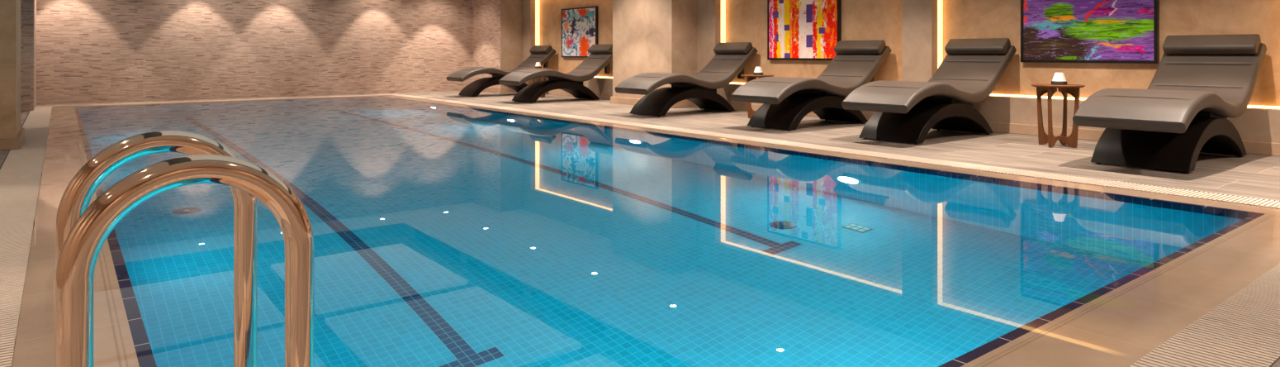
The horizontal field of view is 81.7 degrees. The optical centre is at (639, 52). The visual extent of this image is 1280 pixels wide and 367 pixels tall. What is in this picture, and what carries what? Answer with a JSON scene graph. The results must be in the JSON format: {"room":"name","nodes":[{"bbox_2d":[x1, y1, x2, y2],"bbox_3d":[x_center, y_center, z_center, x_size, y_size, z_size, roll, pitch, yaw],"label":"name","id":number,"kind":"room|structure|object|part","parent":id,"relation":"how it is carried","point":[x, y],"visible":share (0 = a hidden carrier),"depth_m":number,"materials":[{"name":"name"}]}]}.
{"room":"indoor swimming pool","nodes":[
{"label":"indoor swimming pool","id":0,"kind":"room"},
{"bbox_2d":[0,0,20,137],"bbox_3d":[-6.254,-0.390,5.931,1.960,2.580,0.950,0,0,-38],"label":"pillar","id":1,"kind":"structure","parent":0,"point":[10,10],"depth_m":6.14,"materials":[{"name":"stone"}]},
{"bbox_2d":[0,127,24,150],"bbox_3d":[-6.225,0.750,5.954,1.935,0.100,1.010,0,0,-38],"label":"baseboard","id":2,"kind":"structure","parent":1,"relation":"attached to","point":[9,143],"depth_m":6.13,"materials":[{"name":"stone"}]},
{"bbox_2d":[20,0,36,111],"bbox_3d":[-9.619,-0.390,10.230,1.960,2.580,1.490,0,0,-38],"label":"pillar","id":3,"kind":"structure","parent":0,"point":[28,7],"depth_m":10.21,"materials":[{"name":"stone"}]},
{"bbox_2d":[36,0,472,104],"bbox_3d":[-6.913,-0.590,13.377,10.300,2.980,0.150,0,0,-38],"label":"wall","id":4,"kind":"structure","parent":0,"point":[88,51],"depth_m":13.19,"materials":[{"name":"stone"}]},
{"bbox_2d":[472,0,500,87],"bbox_3d":[-3.001,-0.390,15.525,0.510,2.580,1.310,0,0,-38],"label":"pillar corner","id":5,"kind":"structure","parent":0,"point":[485,13],"depth_m":15.36,"materials":[{"name":"stone"}]},
{"bbox_2d":[483,86,516,92],"bbox_3d":[-2.996,0.750,15.503,0.530,0.100,1.330,0,0,-38],"label":"baseboard","id":6,"kind":"structure","parent":5,"relation":"attached to","point":[489,88],"depth_m":14.96,"materials":[{"name":"stone"}]},
{"bbox_2d":[500,0,522,87],"bbox_3d":[-2.601,-0.390,15.005,0.501,2.380,0.001,0,0,-38],"label":"trim","id":7,"kind":"structure","parent":5,"relation":"attached to","point":[511,11],"depth_m":14.99,"materials":[{"name":"beige paint"}]},
{"bbox_2d":[0,90,1279,366],"bbox_3d":[-1.530,0.860,6.498,10.200,0.120,17.520,0,0,-38],"label":"floor","id":8,"kind":"structure","parent":0,"point":[1249,175],"depth_m":6.38,"materials":[{"name":"tile"}]},
{"bbox_2d":[0,106,52,366],"bbox_3d":[-4.720,0.860,5.687,0.225,0.121,13.325,0,0,-38],"label":"grate","id":9,"kind":"object","parent":8,"relation":"on","point":[21,173],"visible":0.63,"depth_m":3.63,"materials":[{"name":"white plastic"}]},
{"bbox_2d":[36,94,397,107],"bbox_3d":[-6.828,0.860,12.668,5.520,0.121,0.260,0,0,-38],"label":"grate","id":10,"kind":"object","parent":8,"relation":"on","point":[374,94],"visible":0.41,"depth_m":12.46,"materials":[{"name":"white plastic"}]},
{"bbox_2d":[446,45,556,96],"bbox_3d":[-2.608,0.325,14.086,1.986,0.950,0.670,0,0,-38],"label":"chaise lounge","id":11,"kind":"object","parent":8,"relation":"on","point":[542,54],"visible":0.76,"depth_m":13.80,"materials":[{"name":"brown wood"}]},
{"bbox_2d":[446,48,556,81],"bbox_3d":[-2.608,0.218,14.086,1.986,0.596,0.670,0,0,-38],"label":"cushion","id":12,"kind":"object","parent":11,"relation":"on","point":[542,55],"depth_m":13.92,"materials":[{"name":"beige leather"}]},
{"bbox_2d":[529,45,552,53],"bbox_3d":[-1.957,-0.070,14.595,0.166,0.159,0.624,0,0,-38],"label":"headrest pillow","id":13,"kind":"object","parent":11,"relation":"on","point":[535,49],"depth_m":14.47,"materials":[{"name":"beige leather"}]},
{"bbox_2d":[526,67,549,97],"bbox_3d":[-1.842,0.540,13.339,0.406,0.537,0.406,0,0,-38],"label":"side table","id":14,"kind":"object","parent":8,"relation":"on","point":[530,80],"visible":0.25,"depth_m":13.24,"materials":[{"name":"brown wood"}]},
{"bbox_3d":[-1.842,0.551,13.339,0.344,0.516,0.021,0,0,-38],"label":"leg frame","id":15,"kind":"part","parent":14,"relation":"part of","materials":[{"name":"brown wood"}]},
{"bbox_2d":[535,61,541,67],"bbox_3d":[-1.832,0.221,13.334,0.125,0.102,0.125,0,0,-38],"label":"candle lamp","id":16,"kind":"object","parent":14,"relation":"on","point":[538,64],"visible":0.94,"depth_m":13.29,"materials":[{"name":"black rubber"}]},
{"bbox_2d":[498,43,612,103],"bbox_3d":[-1.326,0.325,12.448,1.986,0.950,0.670,0,0,-38],"label":"chaise lounge","id":17,"kind":"object","parent":8,"relation":"on","point":[600,56],"visible":0.94,"depth_m":12.27,"materials":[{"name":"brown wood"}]},
{"bbox_2d":[498,51,612,85],"bbox_3d":[-1.326,0.218,12.448,1.986,0.596,0.670,0,0,-38],"label":"cushion","id":18,"kind":"object","parent":17,"relation":"on","point":[596,61],"depth_m":12.28,"materials":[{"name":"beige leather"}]},
{"bbox_2d":[587,43,612,53],"bbox_3d":[-0.675,-0.070,12.957,0.166,0.159,0.624,0,0,-38],"label":"headrest pillow","id":19,"kind":"object","parent":17,"relation":"on","point":[594,49],"depth_m":12.88,"materials":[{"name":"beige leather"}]},
{"bbox_2d":[11,94,1279,366],"bbox_3d":[-2.645,0.862,7.301,5.055,0.116,13.340,0,0,-38],"label":"pool edge","id":20,"kind":"structure","parent":8,"relation":"on","point":[1117,328],"depth_m":2.47,"materials":[{"name":"beige tile"}]},
{"bbox_2d":[54,130,313,366],"bbox_3d":[-0.798,0.976,1.274,0.374,1.648,0.532,0,0,-38],"label":"pool ladder","id":21,"kind":"object","parent":20,"relation":"attached to","point":[82,229],"visible":1,"depth_m":1.17,"materials":[{"name":"metal"}]},
{"bbox_2d":[614,42,757,117],"bbox_3d":[0.652,0.325,9.920,1.986,0.950,0.670,0,0,-38],"label":"chaise lounge","id":22,"kind":"object","parent":8,"relation":"on","point":[730,59],"visible":1,"depth_m":9.76,"materials":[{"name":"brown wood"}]},
{"bbox_2d":[614,47,757,94],"bbox_3d":[0.652,0.218,9.920,1.986,0.596,0.670,0,0,-38],"label":"cushion","id":23,"kind":"object","parent":22,"relation":"on","point":[728,63],"depth_m":9.79,"materials":[{"name":"beige leather"}]},
{"bbox_2d":[713,42,752,53],"bbox_3d":[1.303,-0.070,10.429,0.166,0.159,0.624,0,0,-38],"label":"headrest pillow","id":24,"kind":"object","parent":22,"relation":"on","point":[721,47],"depth_m":10.35,"materials":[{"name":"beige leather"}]},
{"bbox_2d":[740,74,773,118],"bbox_3d":[1.450,0.540,9.148,0.406,0.537,0.406,0,0,-38],"label":"side table","id":25,"kind":"object","parent":8,"relation":"on","point":[749,77],"visible":0.37,"depth_m":9.05,"materials":[{"name":"brown wood"}]},
{"bbox_3d":[1.450,0.551,9.148,0.344,0.516,0.021,0,0,-38],"label":"leg frame","id":26,"kind":"part","parent":25,"relation":"part of","materials":[{"name":"brown wood"}]},
{"bbox_2d":[753,66,763,75],"bbox_3d":[1.460,0.221,9.143,0.125,0.102,0.125,0,0,-38],"label":"candle lamp","id":27,"kind":"object","parent":25,"relation":"on","point":[758,71],"visible":1,"depth_m":9.10,"materials":[{"name":"white glass"}]},
{"bbox_3d":[1.460,0.206,9.143,0.109,0.072,0.109,0,0,-38],"label":"lamp shade","id":28,"kind":"part","parent":27,"relation":"part of","materials":[{"name":"white glass"}]},
{"bbox_2d":[730,39,891,130],"bbox_3d":[1.946,0.325,8.266,1.986,0.950,0.670,0,0,-38],"label":"chaise lounge","id":29,"kind":"object","parent":8,"relation":"on","point":[786,101],"visible":0.95,"depth_m":8.04,"materials":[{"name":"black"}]},
{"bbox_2d":[730,46,891,104],"bbox_3d":[1.946,0.218,8.266,1.986,0.596,0.670,0,0,-38],"label":"cushion","id":30,"kind":"object","parent":29,"relation":"on","point":[851,68],"depth_m":8.09,"materials":[{"name":"beige leather"}]},
{"bbox_2d":[834,39,886,53],"bbox_3d":[2.598,-0.070,8.776,0.166,0.159,0.624,0,0,-38],"label":"headrest pillow","id":31,"kind":"object","parent":29,"relation":"on","point":[876,46],"depth_m":8.70,"materials":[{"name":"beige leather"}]},
{"bbox_2d":[392,94,1279,208],"bbox_3d":[-0.561,0.860,8.941,0.235,0.121,13.325,0,0,-38],"label":"grate","id":32,"kind":"object","parent":8,"relation":"on","point":[1143,187],"visible":0.41,"depth_m":5.33,"materials":[{"name":"white plastic"}]},
{"bbox_2d":[841,37,1016,144],"bbox_3d":[2.828,0.325,7.140,1.986,0.950,0.670,0,0,-38],"label":"chaise lounge","id":33,"kind":"object","parent":8,"relation":"on","point":[970,70],"visible":1,"depth_m":6.91,"materials":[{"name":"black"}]},
{"bbox_2d":[841,44,1016,113],"bbox_3d":[2.828,0.218,7.140,1.986,0.596,0.670,0,0,-38],"label":"cushion","id":34,"kind":"object","parent":33,"relation":"on","point":[968,74],"depth_m":6.96,"materials":[{"name":"beige leather"}]},
{"bbox_2d":[944,37,1010,53],"bbox_3d":[3.479,-0.070,7.649,0.166,0.159,0.624,0,0,-38],"label":"headrest pillow","id":35,"kind":"object","parent":33,"relation":"on","point":[982,45],"depth_m":7.58,"materials":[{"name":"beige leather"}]},
{"bbox_2d":[1030,83,1085,147],"bbox_3d":[3.581,0.540,6.352,0.406,0.537,0.406,0,0,-38],"label":"side table","id":36,"kind":"object","parent":8,"relation":"on","point":[1071,140],"visible":0.95,"depth_m":6.29,"materials":[{"name":"brown wood"}]},
{"bbox_3d":[3.581,0.551,6.352,0.344,0.516,0.021,0,0,-38],"label":"leg frame","id":37,"kind":"part","parent":36,"relation":"part of","materials":[{"name":"brown wood"}]},
{"bbox_2d":[1050,72,1067,85],"bbox_3d":[3.591,0.221,6.347,0.125,0.102,0.125,0,0,-38],"label":"candle lamp","id":38,"kind":"object","parent":36,"relation":"on","point":[1059,78],"visible":1,"depth_m":6.31,"materials":[{"name":"white glass"}]},
{"bbox_3d":[3.591,0.206,6.347,0.109,0.072,0.109,0,0,-38],"label":"lamp shade","id":39,"kind":"part","parent":38,"relation":"part of","materials":[{"name":"white glass"}]},
{"bbox_2d":[1072,33,1266,173],"bbox_3d":[4.042,0.325,5.588,1.986,0.950,0.670,0,0,-38],"label":"chaise lounge","id":40,"kind":"object","parent":8,"relation":"on","point":[1199,82],"visible":1,"depth_m":5.30,"materials":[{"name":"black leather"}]},
{"bbox_2d":[1072,42,1266,132],"bbox_3d":[4.042,0.218,5.588,1.986,0.596,0.670,0,0,-38],"label":"cushion","id":41,"kind":"object","parent":40,"relation":"on","point":[1194,87],"depth_m":5.38,"materials":[{"name":"beige leather"}]},
{"bbox_2d":[1162,33,1261,53],"bbox_3d":[4.693,-0.070,6.098,0.166,0.159,0.624,0,0,-38],"label":"headrest pillow","id":42,"kind":"object","parent":40,"relation":"on","point":[1244,43],"depth_m":6.04,"materials":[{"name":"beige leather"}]},
{"bbox_2d":[1129,263,1279,366],"bbox_3d":[1.538,0.860,1.977,5.520,0.121,0.220,0,0,-38],"label":"grate","id":43,"kind":"object","parent":8,"relation":"on","point":[1244,329],"visible":1,"depth_m":2.09,"materials":[{"name":"white plastic"}]},
{"bbox_2d":[612,0,696,100],"bbox_3d":[0.208,-0.390,11.433,0.500,2.580,1.450,0,0,-38],"label":"pillar","id":44,"kind":"structure","parent":0,"point":[649,35],"depth_m":11.05,"materials":[{"name":"beige paint"}]},
{"bbox_2d":[610,96,697,108],"bbox_3d":[0.196,0.750,11.423,0.530,0.100,1.510,0,0,-38],"label":"baseboard","id":45,"kind":"structure","parent":44,"relation":"attached to","point":[680,104],"depth_m":11.35,"materials":[{"name":"stone"}]},
{"bbox_2d":[522,0,1279,142],"bbox_3d":[2.309,-0.540,9.502,0.450,2.880,17.320,0,0,-38],"label":"wall","id":46,"kind":"structure","parent":0,"point":[908,27],"depth_m":7.97,"materials":[{"name":"beige paint"}]},
{"bbox_2d":[535,0,612,78],"bbox_3d":[-1.162,-0.347,13.834,0.092,1.583,2.978,0,0,-38],"label":"light strip","id":47,"kind":"object","parent":46,"relation":"attached to","point":[537,2],"visible":0.14,"depth_m":15.00,"materials":[{"name":"white plastic"}]},
{"bbox_2d":[545,89,612,99],"bbox_3d":[-1.229,0.750,13.654,0.025,0.100,3.820,0,0,-38],"label":"baseboard","id":48,"kind":"structure","parent":46,"relation":"attached to","point":[603,96],"depth_m":13.77,"materials":[{"name":"stone"}]},
{"bbox_2d":[561,5,597,57],"bbox_3d":[-1.137,-0.380,13.840,0.049,0.930,1.180,0,0,-38],"label":"painting","id":49,"kind":"object","parent":46,"relation":"attached to","point":[579,25],"visible":0.84,"depth_m":13.80,"materials":[{"name":"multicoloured paint"}]},
{"bbox_2d":[720,0,744,84],"bbox_3d":[2.142,-0.347,9.613,0.092,1.583,3.018,0,0,-38],"label":"light strip","id":50,"kind":"object","parent":46,"relation":"attached to","point":[722,2],"visible":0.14,"depth_m":10.79,"materials":[{"name":"white plastic"}]},
{"bbox_2d":[767,0,841,60],"bbox_3d":[2.123,-0.370,9.674,0.049,0.930,1.180,0,0,-38],"label":"painting","id":51,"kind":"object","parent":46,"relation":"attached to","point":[798,30],"visible":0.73,"depth_m":9.65,"materials":[{"name":"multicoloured paint"}]},
{"bbox_2d":[729,102,1279,156],"bbox_3d":[4.155,0.750,6.775,0.025,0.100,10.750,0,0,-38],"label":"baseboard","id":52,"kind":"structure","parent":46,"relation":"attached to","point":[1251,147],"depth_m":7.02,"materials":[{"name":"stone"}]},
{"bbox_2d":[1020,0,1159,63],"bbox_3d":[4.213,-0.370,7.005,0.049,0.930,1.180,0,0,-38],"label":"painting","id":53,"kind":"object","parent":46,"relation":"attached to","point":[1111,31],"visible":1,"depth_m":6.96,"materials":[{"name":"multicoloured paint"}]},
{"bbox_2d":[937,0,1279,109],"bbox_3d":[4.206,-0.347,6.974,0.092,1.583,2.958,0,0,-38],"label":"light strip","id":54,"kind":"object","parent":46,"relation":"attached to","point":[939,2],"visible":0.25,"depth_m":8.11,"materials":[{"name":"white plastic"}]},
{"bbox_3d":[-2.609,1.525,7.317,4.520,1.390,12.690,0,0,-38],"label":"floor","id":55,"kind":"structure","parent":0,"visible":0},
{"bbox_2d":[76,96,1254,366],"bbox_3d":[-2.609,0.804,7.317,4.520,0.001,12.690,0,0,-38],"label":"pool water","id":56,"kind":"object","parent":55,"relation":"in","point":[444,235],"visible":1,"depth_m":3.09,"materials":[{"name":"blue liquid"}]},
{"bbox_2d":[74,95,1265,366],"bbox_3d":[-2.609,0.817,7.317,4.590,0.026,12.760,0,0,-38],"label":"trim","id":57,"kind":"structure","parent":55,"relation":"on","point":[144,354],"depth_m":2.54,"materials":[{"name":"blue tile"}]}
]}

